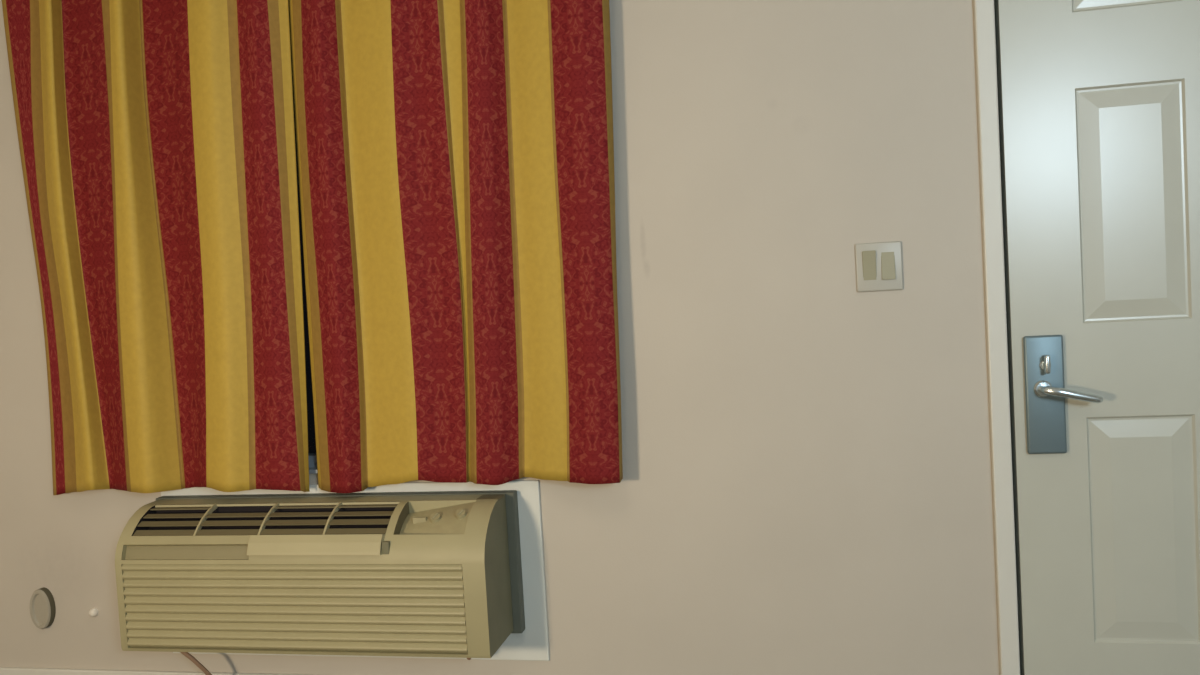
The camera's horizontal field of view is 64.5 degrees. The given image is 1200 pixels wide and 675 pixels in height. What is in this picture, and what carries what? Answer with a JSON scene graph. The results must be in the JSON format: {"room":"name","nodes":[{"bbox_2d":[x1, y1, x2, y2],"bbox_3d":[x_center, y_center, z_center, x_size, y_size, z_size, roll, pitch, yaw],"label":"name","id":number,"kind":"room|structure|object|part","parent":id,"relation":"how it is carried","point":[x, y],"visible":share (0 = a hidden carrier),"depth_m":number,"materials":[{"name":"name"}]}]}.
{"room":"hotel room","nodes":[
{"label":"hotel room","id":0,"kind":"room"},
{"bbox_2d":[0,0,999,674],"bbox_3d":[0.054,-0.186,2.597,5.700,2.450,0.140,-3,2,11],"label":"wall","id":1,"kind":"structure","parent":0,"point":[806,485],"depth_m":2.47,"materials":[{"name":"beige paint"}]},
{"bbox_2d":[30,587,55,628],"bbox_3d":[-1.712,0.832,2.918,0.072,0.124,0.026,-3,2,11],"label":"wall plate","id":2,"kind":"object","parent":1,"relation":"attached to","point":[42,603],"visible":1,"depth_m":2.91,"materials":[{"name":"beige plastic"}]},
{"bbox_2d":[89,608,98,616],"bbox_3d":[-1.541,0.837,2.889,0.026,0.026,0.017,-3,2,11],"label":"button","id":3,"kind":"object","parent":1,"relation":"attached to","point":[93,612],"visible":1,"depth_m":2.88,"materials":[{"name":"beige plastic"}]},
{"bbox_2d":[0,667,302,674],"bbox_3d":[-0.839,1.033,2.761,3.770,0.106,0.014,-3,2,11],"label":"baseboard","id":4,"kind":"structure","parent":1,"relation":"attached to","point":[3,670],"depth_m":2.90,"materials":[{"name":"white paint"}]},
{"bbox_2d":[288,3,317,473],"bbox_3d":[-0.812,-0.290,2.732,1.400,1.355,0.102,-3,2,11],"label":"window","id":5,"kind":"structure","parent":1,"relation":"in","point":[312,455],"depth_m":2.78,"materials":[{"name":"black glass"}]},
{"bbox_3d":[-0.780,0.381,2.731,1.396,0.012,0.042,-3,2,11],"label":"sill","id":6,"kind":"part","parent":5,"relation":"part of","materials":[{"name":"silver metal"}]},
{"bbox_2d":[115,480,549,674],"bbox_3d":[-0.742,0.754,2.603,1.162,0.662,0.257,-3,2,11],"label":"air conditioner","id":7,"kind":"object","parent":1,"relation":"attached to","point":[434,570],"visible":0.98,"depth_m":2.52,"materials":[{"name":"beige plastic"}]},
{"bbox_3d":[-1.045,0.962,2.718,0.307,0.270,0.083,-4,2,-8],"label":"power cord","id":8,"kind":"part","parent":7,"relation":"part of","materials":[{"name":"brown plastic"}]},
{"bbox_2d":[133,502,399,535],"bbox_3d":[-0.910,0.497,2.585,0.745,0.071,0.114,-3,2,11],"label":"grille","id":9,"kind":"object","parent":7,"relation":"attached to","point":[183,518],"depth_m":2.59,"materials":[{"name":"brown plastic"}]},
{"bbox_2d":[121,564,467,652],"bbox_3d":[-0.816,0.709,2.497,0.972,0.231,0.016,-3,2,11],"label":"grille","id":10,"kind":"object","parent":7,"relation":"attached to","point":[207,608],"depth_m":2.49,"materials":[{"name":"beige plastic"}]},
{"bbox_3d":[-0.431,0.473,2.490,0.031,0.027,0.032,-3,2,11],"label":"control knob","id":11,"kind":"part","parent":7,"relation":"part of","materials":[{"name":"plastic"}]},
{"bbox_3d":[-0.361,0.459,2.469,0.031,0.027,0.032,-3,2,11],"label":"control knob","id":12,"kind":"part","parent":7,"relation":"part of","materials":[{"name":"plastic"}]},
{"bbox_2d":[855,241,902,291],"bbox_3d":[0.702,-0.178,2.391,0.113,0.122,0.014,-3,2,11],"label":"light switch","id":13,"kind":"object","parent":1,"relation":"attached to","point":[879,267],"visible":1,"depth_m":2.39,"materials":[{"name":"grey plastic"}]},
{"bbox_2d":[973,0,1020,674],"bbox_3d":[1.463,-0.070,2.275,1.026,2.086,0.076,-3,2,11],"label":"trim","id":14,"kind":"structure","parent":1,"relation":"attached to","point":[984,14],"depth_m":2.34,"materials":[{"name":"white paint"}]},
{"bbox_2d":[994,0,1199,674],"bbox_3d":[1.458,-0.047,2.237,0.915,2.028,0.118,-3,2,11],"label":"door","id":15,"kind":"structure","parent":1,"relation":"in","point":[1099,100],"depth_m":2.30,"materials":[{"name":"paint"}]},
{"bbox_3d":[1.089,0.140,2.326,0.090,0.291,0.014,-3,2,11],"label":"lock plate","id":16,"kind":"part","parent":15,"relation":"part of","materials":[{"name":"silver metal"}]},
{"bbox_3d":[1.126,0.131,2.282,0.144,0.055,0.060,-3,2,11],"label":"lever handle","id":17,"kind":"part","parent":15,"relation":"part of","materials":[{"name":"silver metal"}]},
{"bbox_3d":[-0.921,-1.171,2.630,1.930,0.053,0.074,-3,2,11],"label":"curtain rod","id":18,"kind":"object","parent":1,"relation":"attached to","visible":0},
{"bbox_2d":[2,0,309,494],"bbox_3d":[-1.280,-0.338,2.712,0.914,1.595,0.090,-3,2,11],"label":"curtain","id":19,"kind":"object","parent":18,"relation":"hanging from","point":[156,138],"visible":1,"depth_m":2.71,"materials":[{"name":"red fabric"}]},
{"bbox_2d":[288,0,622,492],"bbox_3d":[-0.399,-0.383,2.541,0.916,1.591,0.070,-3,2,11],"label":"curtain","id":20,"kind":"object","parent":18,"relation":"hanging from","point":[455,158],"visible":1,"depth_m":2.53,"materials":[{"name":"red fabric"}]}
]}

